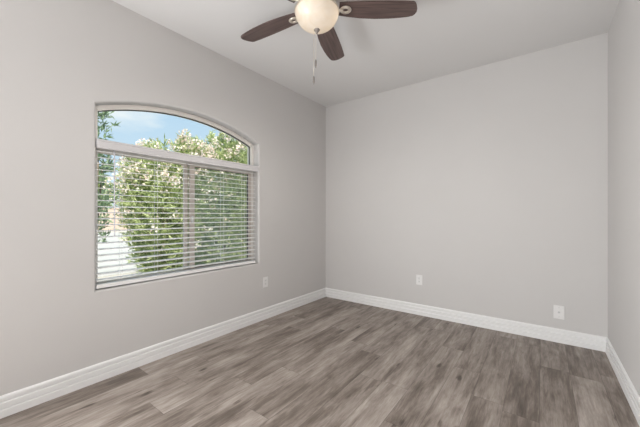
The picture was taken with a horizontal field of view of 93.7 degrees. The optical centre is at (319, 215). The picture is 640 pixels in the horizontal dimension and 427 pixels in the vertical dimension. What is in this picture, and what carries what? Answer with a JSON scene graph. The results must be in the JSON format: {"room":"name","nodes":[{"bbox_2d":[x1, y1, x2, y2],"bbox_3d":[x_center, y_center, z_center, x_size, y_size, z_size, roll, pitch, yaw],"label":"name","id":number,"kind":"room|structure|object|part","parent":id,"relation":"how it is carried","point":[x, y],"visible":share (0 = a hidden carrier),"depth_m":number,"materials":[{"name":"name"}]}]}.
{"room":"empty bedroom","nodes":[
{"label":"empty bedroom","id":0,"kind":"room"},
{"bbox_2d":[0,0,325,395],"bbox_3d":[-1.971,-0.183,1.705,0.150,3.010,6.990,0,0,37],"label":"wall","id":1,"kind":"structure","parent":0,"point":[60,60],"depth_m":2.13,"materials":[{"name":"paint"}]},
{"bbox_2d":[0,288,325,418],"bbox_3d":[-1.919,1.109,1.635,0.018,0.125,6.740,0,0,37],"label":"baseboard","id":2,"kind":"structure","parent":1,"relation":"attached to","point":[14,402],"depth_m":2.26,"materials":[{"name":"white paint"}]},
{"bbox_2d":[95,105,252,283],"bbox_3d":[-1.216,-0.202,2.784,0.074,1.465,1.507,0,0,37],"label":"window","id":3,"kind":"structure","parent":1,"relation":"in","point":[99,108],"depth_m":2.77,"materials":[{"name":"white plastic"}]},
{"bbox_3d":[-1.450,0.018,2.502,0.022,0.980,0.707,0,0,37],"label":"fixed sash","id":4,"kind":"part","parent":3,"relation":"part of","materials":[{"name":"beige plastic"}]},
{"bbox_2d":[95,138,258,288],"bbox_3d":[-1.149,-0.009,2.734,0.082,1.065,1.501,0,0,37],"label":"window blind","id":5,"kind":"object","parent":3,"relation":"attached to","point":[99,143],"visible":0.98,"depth_m":2.50,"materials":[{"name":"white plastic"}]},
{"bbox_3d":[-1.354,0.017,2.478,0.055,0.990,0.002,0,0,37],"label":"ladder cord","id":6,"kind":"part","parent":5,"relation":"part of","materials":[{"name":"white fabric"}]},
{"bbox_3d":[-1.167,0.509,2.730,0.050,0.027,1.465,0,0,37],"label":"rail","id":7,"kind":"part","parent":5,"relation":"part of","materials":[{"name":"white plastic"}]},
{"bbox_3d":[-0.975,0.017,2.989,0.055,0.990,0.002,0,0,37],"label":"ladder cord","id":8,"kind":"part","parent":5,"relation":"part of","materials":[{"name":"white fabric"}]},
{"bbox_3d":[-0.821,0.017,3.198,0.055,0.990,0.002,0,0,37],"label":"ladder cord","id":9,"kind":"part","parent":5,"relation":"part of","materials":[{"name":"white fabric"}]},
{"bbox_3d":[-1.030,0.018,3.086,0.008,0.980,0.730,0,0,37],"label":"screen frame","id":10,"kind":"part","parent":3,"relation":"part of","materials":[{"name":"beige plastic"}]},
{"bbox_3d":[-0.997,0.018,3.069,0.026,0.980,0.718,0,0,37],"label":"sliding sash","id":11,"kind":"part","parent":3,"relation":"part of","materials":[{"name":"beige plastic"}]},
{"bbox_2d":[263,276,267,287],"bbox_3d":[-0.616,0.756,3.399,0.009,0.116,0.071,0,0,37],"label":"wall outlet","id":12,"kind":"object","parent":1,"relation":"attached to","point":[265,279],"visible":1,"depth_m":3.39,"materials":[{"name":"white plastic"}]},
{"bbox_2d":[0,297,638,426],"bbox_3d":[-0.697,1.247,0.729,3.382,0.150,6.940,0,0,37],"label":"floor","id":13,"kind":"structure","parent":0,"point":[326,361],"depth_m":2.12,"materials":[{"name":"grey wood"}]},
{"bbox_2d":[112,0,618,106],"bbox_3d":[-0.732,-1.628,0.754,3.074,0.120,6.840,0,0,37],"label":"ceiling","id":14,"kind":"structure","parent":0,"point":[443,37],"depth_m":2.63,"materials":[{"name":"white paint"}]},
{"bbox_2d":[241,0,416,83],"bbox_3d":[-0.066,-1.226,2.032,1.260,0.683,1.295,0,0,37],"label":"ceiling fan","id":15,"kind":"object","parent":14,"relation":"hanging from","point":[319,17],"visible":1,"depth_m":2.03,"materials":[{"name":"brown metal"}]},
{"bbox_3d":[-0.378,-1.387,2.229,0.528,0.006,0.154,0,6,32],"label":"blade","id":16,"kind":"part","parent":15,"relation":"part of","materials":[{"name":"brown wood"}]},
{"bbox_3d":[-0.021,-1.308,2.019,0.293,0.119,0.293,0,0,37],"label":"lamp shade","id":17,"kind":"part","parent":15,"relation":"part of","materials":[{"name":"white glass"}]},
{"bbox_3d":[0.082,-1.387,2.420,0.154,0.006,0.528,-6,-2,16],"label":"blade","id":18,"kind":"part","parent":15,"relation":"part of","materials":[{"name":"brown wood"}]},
{"bbox_3d":[0.393,-1.387,2.026,0.528,0.006,0.154,0,-6,0],"label":"blade","id":19,"kind":"part","parent":15,"relation":"part of","materials":[{"name":"brown wood"}]},
{"bbox_2d":[326,33,607,336],"bbox_3d":[1.381,-0.183,3.477,3.124,3.010,0.150,0,0,37],"label":"wall","id":20,"kind":"structure","parent":0,"point":[488,184],"depth_m":3.12,"materials":[{"name":"paint"}]},
{"bbox_2d":[416,275,421,284],"bbox_3d":[1.169,0.761,3.535,0.071,0.116,0.009,0,0,37],"label":"wall outlet","id":21,"kind":"object","parent":20,"relation":"attached to","point":[418,277],"visible":1,"depth_m":3.53,"materials":[{"name":"white plastic"}]},
{"bbox_2d":[326,288,606,351],"bbox_3d":[1.270,1.109,3.454,2.974,0.125,0.018,0,0,37],"label":"baseboard","id":22,"kind":"structure","parent":20,"relation":"attached to","point":[589,341],"depth_m":3.13,"materials":[{"name":"white paint"}]},
{"bbox_2d":[553,305,564,319],"bbox_3d":[2.201,0.894,2.763,0.080,0.124,0.019,0,0,37],"label":"cable wall plate","id":23,"kind":"object","parent":20,"relation":"attached to","point":[558,311],"visible":1,"depth_m":2.76,"materials":[{"name":"white plastic"}]},
{"bbox_2d":[608,0,639,396],"bbox_3d":[0.493,-0.183,-0.216,0.150,3.010,6.840,0,0,37],"label":"wall","id":24,"kind":"structure","parent":0,"point":[624,30],"depth_m":2.05,"materials":[{"name":"paint"}]},
{"bbox_2d":[605,337,639,426],"bbox_3d":[0.456,1.109,-0.126,0.018,0.125,6.740,0,0,37],"label":"baseboard","id":25,"kind":"structure","parent":24,"relation":"attached to","point":[628,388],"depth_m":1.99,"materials":[{"name":"white paint"}]},
{"label":"outside","id":26,"kind":"structure","parent":0,"visible":0},
{"bbox_2d":[98,231,237,281],"bbox_3d":[-19.214,1.382,26.699,57.326,0.100,100.000,0,0,37],"label":"ground","id":27,"kind":"structure","parent":26,"point":[106,231],"depth_m":6.75,"materials":[{"name":"grey concrete"}]},
{"bbox_2d":[98,174,113,207],"bbox_3d":[-21.402,-1.817,27.159,5.493,6.302,5.698,0,0,37],"label":"tree","id":28,"kind":"object","parent":27,"relation":"on","point":[99,174],"visible":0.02,"depth_m":27.98,"materials":[{"name":"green plant"}]},
{"bbox_2d":[98,111,121,241],"bbox_3d":[-2.641,-0.084,3.535,0.655,2.833,0.638,0,0,37],"label":"slender tree","id":29,"kind":"object","parent":27,"relation":"on","point":[102,167],"visible":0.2,"depth_m":3.60,"materials":[{"name":"green plant"}]},
{"bbox_3d":[-2.672,0.338,3.531,0.221,1.990,0.211,0,0,37],"label":"stem","id":30,"kind":"part","parent":29,"relation":"part of","materials":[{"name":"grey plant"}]},
{"bbox_2d":[99,208,229,229],"bbox_3d":[-16.732,0.337,27.970,0.280,1.990,65.000,0,0,37],"label":"wall","id":31,"kind":"structure","parent":27,"relation":"on","point":[111,215],"depth_m":26.12,"materials":[{"name":"white paint"}]},
{"bbox_2d":[103,128,229,275],"bbox_3d":[-2.884,-0.104,5.561,2.133,2.881,2.086,0,0,37],"label":"bush","id":32,"kind":"object","parent":27,"relation":"on","point":[185,148],"visible":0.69,"depth_m":5.13,"materials":[{"name":"green plant"}]},
{"bbox_2d":[165,130,246,264],"bbox_3d":[-2.099,-0.247,6.363,2.534,3.334,2.534,0,0,1],"label":"bush","id":33,"kind":"object","parent":27,"relation":"on","point":[229,149],"visible":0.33,"depth_m":6.00,"materials":[{"name":"green plant"}]},
{"bbox_3d":[-2.181,0.242,6.474,0.974,2.190,1.093,0,0,37],"label":"stem","id":34,"kind":"part","parent":33,"relation":"part of","materials":[{"name":"green plant"}]},
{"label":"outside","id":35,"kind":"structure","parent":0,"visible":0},
{"bbox_2d":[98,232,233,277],"bbox_3d":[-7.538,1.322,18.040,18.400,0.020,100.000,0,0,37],"label":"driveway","id":36,"kind":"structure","parent":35,"point":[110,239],"depth_m":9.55,"materials":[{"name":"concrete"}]}
]}

